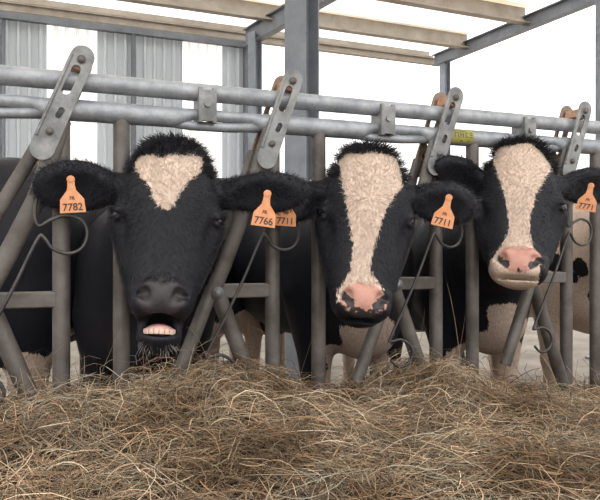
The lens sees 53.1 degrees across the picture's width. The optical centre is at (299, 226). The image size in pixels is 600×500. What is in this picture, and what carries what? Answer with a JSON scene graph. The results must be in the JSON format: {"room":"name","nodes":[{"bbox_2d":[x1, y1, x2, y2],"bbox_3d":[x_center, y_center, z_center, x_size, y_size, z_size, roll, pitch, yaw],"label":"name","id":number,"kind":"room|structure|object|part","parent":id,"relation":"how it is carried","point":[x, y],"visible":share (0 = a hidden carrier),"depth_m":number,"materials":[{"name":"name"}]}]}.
{"room":"farm building","nodes":[
{"label":"farm building","id":0,"kind":"room"},
{"bbox_2d":[2,20,242,177],"bbox_3d":[-3.492,-1.005,9.354,5.594,4.270,0.061,0,0,-23],"label":"wall","id":1,"kind":"structure","parent":0,"point":[24,44],"depth_m":9.61,"materials":[{"name":"white"}]},
{"bbox_2d":[0,18,1,157],"bbox_3d":[-4.448,-0.995,8.884,0.060,4.290,0.070,0,0,-23],"label":"trim","id":2,"kind":"structure","parent":1,"relation":"attached to","point":[0,18],"depth_m":8.86,"materials":[{"name":"grey metal"}]},
{"bbox_2d":[48,25,95,162],"bbox_3d":[-3.545,-1.005,9.345,0.709,4.270,0.061,0,0,-23],"label":"window","id":3,"kind":"structure","parent":1,"relation":"in","point":[61,40],"depth_m":9.37,"materials":[{"name":"white"}]},
{"bbox_2d":[0,10,245,48],"bbox_3d":[-3.458,-3.140,9.297,5.613,0.100,0.100,0,0,-23],"label":"trim","id":4,"kind":"structure","parent":1,"relation":"attached to","point":[5,15],"depth_m":9.49,"materials":[{"name":"grey metal"}]},
{"bbox_2d":[131,34,135,158],"bbox_3d":[-2.671,-0.995,9.635,0.070,4.290,0.070,0,0,-23],"label":"trim","id":5,"kind":"structure","parent":1,"relation":"attached to","point":[133,36],"depth_m":9.61,"materials":[{"name":"grey metal"}]},
{"bbox_2d":[182,41,220,177],"bbox_3d":[-1.650,-1.005,10.145,0.668,4.270,0.061,0,0,-23],"label":"window","id":6,"kind":"structure","parent":1,"relation":"in","point":[201,63],"depth_m":10.17,"materials":[{"name":"white"}]},
{"bbox_2d":[243,48,247,165],"bbox_3d":[-0.933,-0.995,10.439,0.100,4.290,0.140,0,0,-23],"label":"trim","id":7,"kind":"structure","parent":1,"relation":"attached to","point":[245,50],"depth_m":10.37,"materials":[{"name":"grey metal"}]},
{"bbox_2d":[0,317,588,400],"bbox_3d":[-2.334,1.210,5.527,28.000,0.120,28.000,0,0,-23],"label":"floor","id":8,"kind":"structure","parent":0,"point":[531,358],"depth_m":5.25,"materials":[{"name":"concrete"}]},
{"bbox_2d":[0,157,262,405],"bbox_3d":[-0.924,0.385,2.801,0.806,1.527,2.566,0,0,36],"label":"cow","id":9,"kind":"object","parent":8,"relation":"on","point":[31,328],"visible":0.12,"depth_m":2.16},
{"bbox_2d":[28,127,313,398],"bbox_3d":[-0.785,0.436,2.663,0.724,1.423,2.580,0,0,-23],"label":"cow","id":10,"kind":"object","parent":8,"relation":"on","point":[165,225],"visible":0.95,"depth_m":1.57},
{"bbox_2d":[248,31,261,149],"bbox_3d":[-0.739,-1.015,9.850,0.280,4.330,0.290,0,0,38],"label":"column","id":11,"kind":"structure","parent":8,"relation":"on","point":[254,47],"depth_m":9.81,"materials":[{"name":"grey metal"}]},
{"bbox_2d":[242,0,336,47],"bbox_3d":[1.993,-3.200,5.580,0.140,0.298,10.921,0,0,-32],"label":"rafter","id":12,"kind":"object","parent":11,"relation":"on","point":[264,30],"visible":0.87,"depth_m":9.41,"materials":[{"name":"grey metal"}]},
{"bbox_2d":[115,0,469,49],"bbox_3d":[-4.357,-3.387,7.875,16.100,0.278,0.260,0,0,-23],"label":"beam purlin","id":13,"kind":"structure","parent":12,"relation":"on","point":[243,9],"depth_m":9.94,"materials":[{"name":"beige wood"}]},
{"bbox_2d":[375,0,530,25],"bbox_3d":[-3.793,-3.387,6.540,16.100,0.278,0.260,0,0,-23],"label":"beam purlin","id":14,"kind":"structure","parent":12,"relation":"on","point":[482,9],"depth_m":9.25,"materials":[{"name":"beige wood"}]},
{"bbox_2d":[0,284,599,499],"bbox_3d":[0.045,0.658,1.307,5.563,0.950,3.674,0,0,0],"label":"hay","id":15,"kind":"object","parent":8,"relation":"on","point":[226,434],"visible":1,"depth_m":1.38},
{"bbox_2d":[285,0,318,377],"bbox_3d":[0.016,-1.045,4.750,0.310,4.390,0.335,0,0,32],"label":"column","id":16,"kind":"structure","parent":8,"relation":"on","point":[301,16],"depth_m":4.67,"materials":[{"name":"grey metal"}]},
{"bbox_2d":[229,136,482,388],"bbox_3d":[0.015,0.434,2.980,0.781,1.428,2.708,0,0,-13],"label":"cow","id":17,"kind":"object","parent":8,"relation":"on","point":[365,207],"visible":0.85,"depth_m":1.77},
{"bbox_2d":[439,62,450,154],"bbox_3d":[2.803,-1.025,11.600,0.270,4.350,0.270,0,0,-23],"label":"column corner","id":18,"kind":"structure","parent":8,"relation":"on","point":[444,68],"depth_m":11.60,"materials":[{"name":"grey metal"}]},
{"bbox_2d":[432,0,594,66],"bbox_3d":[4.850,-3.284,7.012,0.140,0.243,10.564,0,0,-25],"label":"beam","id":19,"kind":"structure","parent":18,"relation":"on","point":[557,10],"depth_m":9.88,"materials":[{"name":"grey metal"}]},
{"bbox_2d":[342,132,599,386],"bbox_3d":[0.669,0.400,3.193,0.752,1.497,2.616,0,0,-8],"label":"cow","id":20,"kind":"object","parent":8,"relation":"on","point":[519,229],"visible":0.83,"depth_m":2.08},
{"bbox_2d":[461,204,588,387],"bbox_3d":[1.474,0.465,3.650,0.660,1.366,2.755,0,0,-5],"label":"cow","id":21,"kind":"object","parent":8,"relation":"on","point":[580,228],"visible":0.09,"depth_m":3.08},
{"bbox_2d":[585,0,599,359],"bbox_3d":[2.661,-1.045,5.200,0.260,4.390,0.250,0,0,-34],"label":"column","id":22,"kind":"structure","parent":8,"relation":"on","point":[597,2],"depth_m":5.20,"materials":[{"name":"grey metal"}]},
{"bbox_3d":[-0.685,0.940,1.623,16.623,0.420,7.113,0,0,0],"label":"kerb","id":23,"kind":"object","parent":8,"relation":"on","visible":0},
{"bbox_2d":[0,45,599,408],"bbox_3d":[-0.176,0.120,1.831,5.700,1.219,0.125,0,0,-23],"label":"fence","id":24,"kind":"object","parent":23,"relation":"on","point":[50,140],"visible":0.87,"depth_m":1.84,"materials":[{"name":"metal"}]},
{"bbox_3d":[-0.814,-0.304,1.568,0.287,0.038,0.031,0,0,-23],"label":"release rod","id":25,"kind":"part","parent":24,"relation":"part of","materials":[{"name":"grey metal"}]},
{"bbox_3d":[-0.702,0.187,1.548,0.300,0.561,0.010,0,0,-23],"label":"curled rod","id":26,"kind":"part","parent":24,"relation":"part of","materials":[{"name":"grey metal"}]},
{"bbox_3d":[-0.651,0.213,1.637,0.100,1.034,0.100,0,0,-23],"label":"post","id":27,"kind":"part","parent":24,"relation":"part of","materials":[{"name":"grey metal"}]},
{"bbox_3d":[-0.631,-0.333,1.596,0.162,0.313,0.011,0,0,-23],"label":"plate","id":28,"kind":"part","parent":24,"relation":"part of","materials":[{"name":"grey metal"}]},
{"bbox_3d":[-0.505,0.213,1.699,0.100,1.034,0.100,0,0,-23],"label":"post","id":29,"kind":"part","parent":24,"relation":"part of","materials":[{"name":"grey metal"}]},
{"bbox_3d":[-0.249,-0.304,1.806,0.287,0.038,0.031,0,0,-23],"label":"release rod","id":30,"kind":"part","parent":24,"relation":"part of","materials":[{"name":"grey metal"}]},
{"bbox_3d":[-0.137,0.187,1.787,0.300,0.561,0.010,0,0,-23],"label":"curled rod","id":31,"kind":"part","parent":24,"relation":"part of","materials":[{"name":"grey metal"}]},
{"bbox_3d":[-0.095,-0.333,1.919,0.149,0.312,0.011,0,0,-23],"label":"plate","id":32,"kind":"part","parent":24,"relation":"part of","materials":[{"name":"metal"}]},
{"bbox_3d":[-0.086,0.213,1.876,0.100,1.034,0.100,0,0,-23],"label":"post","id":33,"kind":"part","parent":24,"relation":"part of","materials":[{"name":"grey metal"}]},
{"bbox_3d":[-0.060,-0.333,1.837,0.149,0.312,0.011,0,0,-23],"label":"plate","id":34,"kind":"part","parent":24,"relation":"part of","materials":[{"name":"grey metal"}]},
{"bbox_3d":[-0.179,-0.400,1.837,5.700,0.052,0.052,0,0,-23],"label":"rail","id":35,"kind":"part","parent":24,"relation":"part of","materials":[{"name":"grey metal"}]},
{"bbox_3d":[-0.179,-0.321,1.837,5.700,0.060,0.060,0,0,-23],"label":"rail","id":36,"kind":"part","parent":24,"relation":"part of","materials":[{"name":"grey metal"}]},
{"bbox_3d":[0.060,0.213,1.937,0.100,1.034,0.100,0,0,-23],"label":"post","id":37,"kind":"part","parent":24,"relation":"part of","materials":[{"name":"grey metal"}]},
{"bbox_3d":[0.316,-0.304,2.045,0.287,0.038,0.031,0,0,-23],"label":"release rod","id":38,"kind":"part","parent":24,"relation":"part of","materials":[{"name":"grey metal"}]},
{"bbox_3d":[0.428,0.187,2.026,0.300,0.561,0.010,0,0,-23],"label":"curled rod","id":39,"kind":"part","parent":24,"relation":"part of","materials":[{"name":"grey metal"}]},
{"bbox_3d":[0.470,-0.333,2.158,0.149,0.312,0.011,0,0,-23],"label":"plate","id":40,"kind":"part","parent":24,"relation":"part of","materials":[{"name":"metal"}]},
{"bbox_3d":[0.479,0.213,2.115,0.100,1.034,0.100,0,0,-23],"label":"post","id":41,"kind":"part","parent":24,"relation":"part of","materials":[{"name":"grey metal"}]},
{"bbox_3d":[0.505,-0.333,2.076,0.149,0.312,0.011,0,0,-23],"label":"plate","id":42,"kind":"part","parent":24,"relation":"part of","materials":[{"name":"grey metal"}]},
{"bbox_3d":[0.625,0.213,2.176,0.100,1.034,0.100,0,0,-23],"label":"post","id":43,"kind":"part","parent":24,"relation":"part of","materials":[{"name":"grey metal"}]},
{"bbox_3d":[0.881,-0.304,2.284,0.287,0.038,0.031,0,0,-23],"label":"release rod","id":44,"kind":"part","parent":24,"relation":"part of","materials":[{"name":"grey metal"}]},
{"bbox_3d":[1.036,-0.333,2.397,0.149,0.312,0.011,0,0,-23],"label":"plate","id":45,"kind":"part","parent":24,"relation":"part of","materials":[{"name":"metal"}]},
{"bbox_3d":[0.993,0.187,2.264,0.300,0.561,0.010,0,0,-23],"label":"curled rod","id":46,"kind":"part","parent":24,"relation":"part of","materials":[{"name":"grey metal"}]},
{"bbox_3d":[1.044,0.213,2.353,0.100,1.034,0.100,0,0,-23],"label":"post","id":47,"kind":"part","parent":24,"relation":"part of","materials":[{"name":"grey metal"}]},
{"bbox_3d":[1.070,-0.333,2.315,0.149,0.312,0.011,0,0,-23],"label":"plate","id":48,"kind":"part","parent":24,"relation":"part of","materials":[{"name":"grey metal"}]},
{"bbox_3d":[1.190,0.213,2.415,0.100,1.034,0.100,0,0,-23],"label":"post","id":49,"kind":"part","parent":24,"relation":"part of","materials":[{"name":"grey metal"}]},
{"bbox_2d":[51,0,540,51],"bbox_3d":[-2.947,-3.540,4.536,16.100,0.024,10.050,0,0,-23],"label":"ceiling","id":50,"kind":"structure","parent":0,"point":[365,8],"depth_m":10.01,"materials":[{"name":"white"}]},
{"bbox_2d":[1,0,432,56],"bbox_3d":[-4.812,-3.457,8.953,16.100,0.138,0.260,0,0,-23],"label":"beam purlin","id":51,"kind":"structure","parent":50,"relation":"attached to","point":[56,4],"depth_m":10.09,"materials":[{"name":"beige wood"}]},
{"bbox_2d":[0,0,433,65],"bbox_3d":[-4.738,-3.300,8.854,16.160,0.138,0.100,0,0,-23],"label":"beam","id":52,"kind":"structure","parent":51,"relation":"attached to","point":[4,5],"depth_m":10.02,"materials":[{"name":"beige wood"}]}
]}

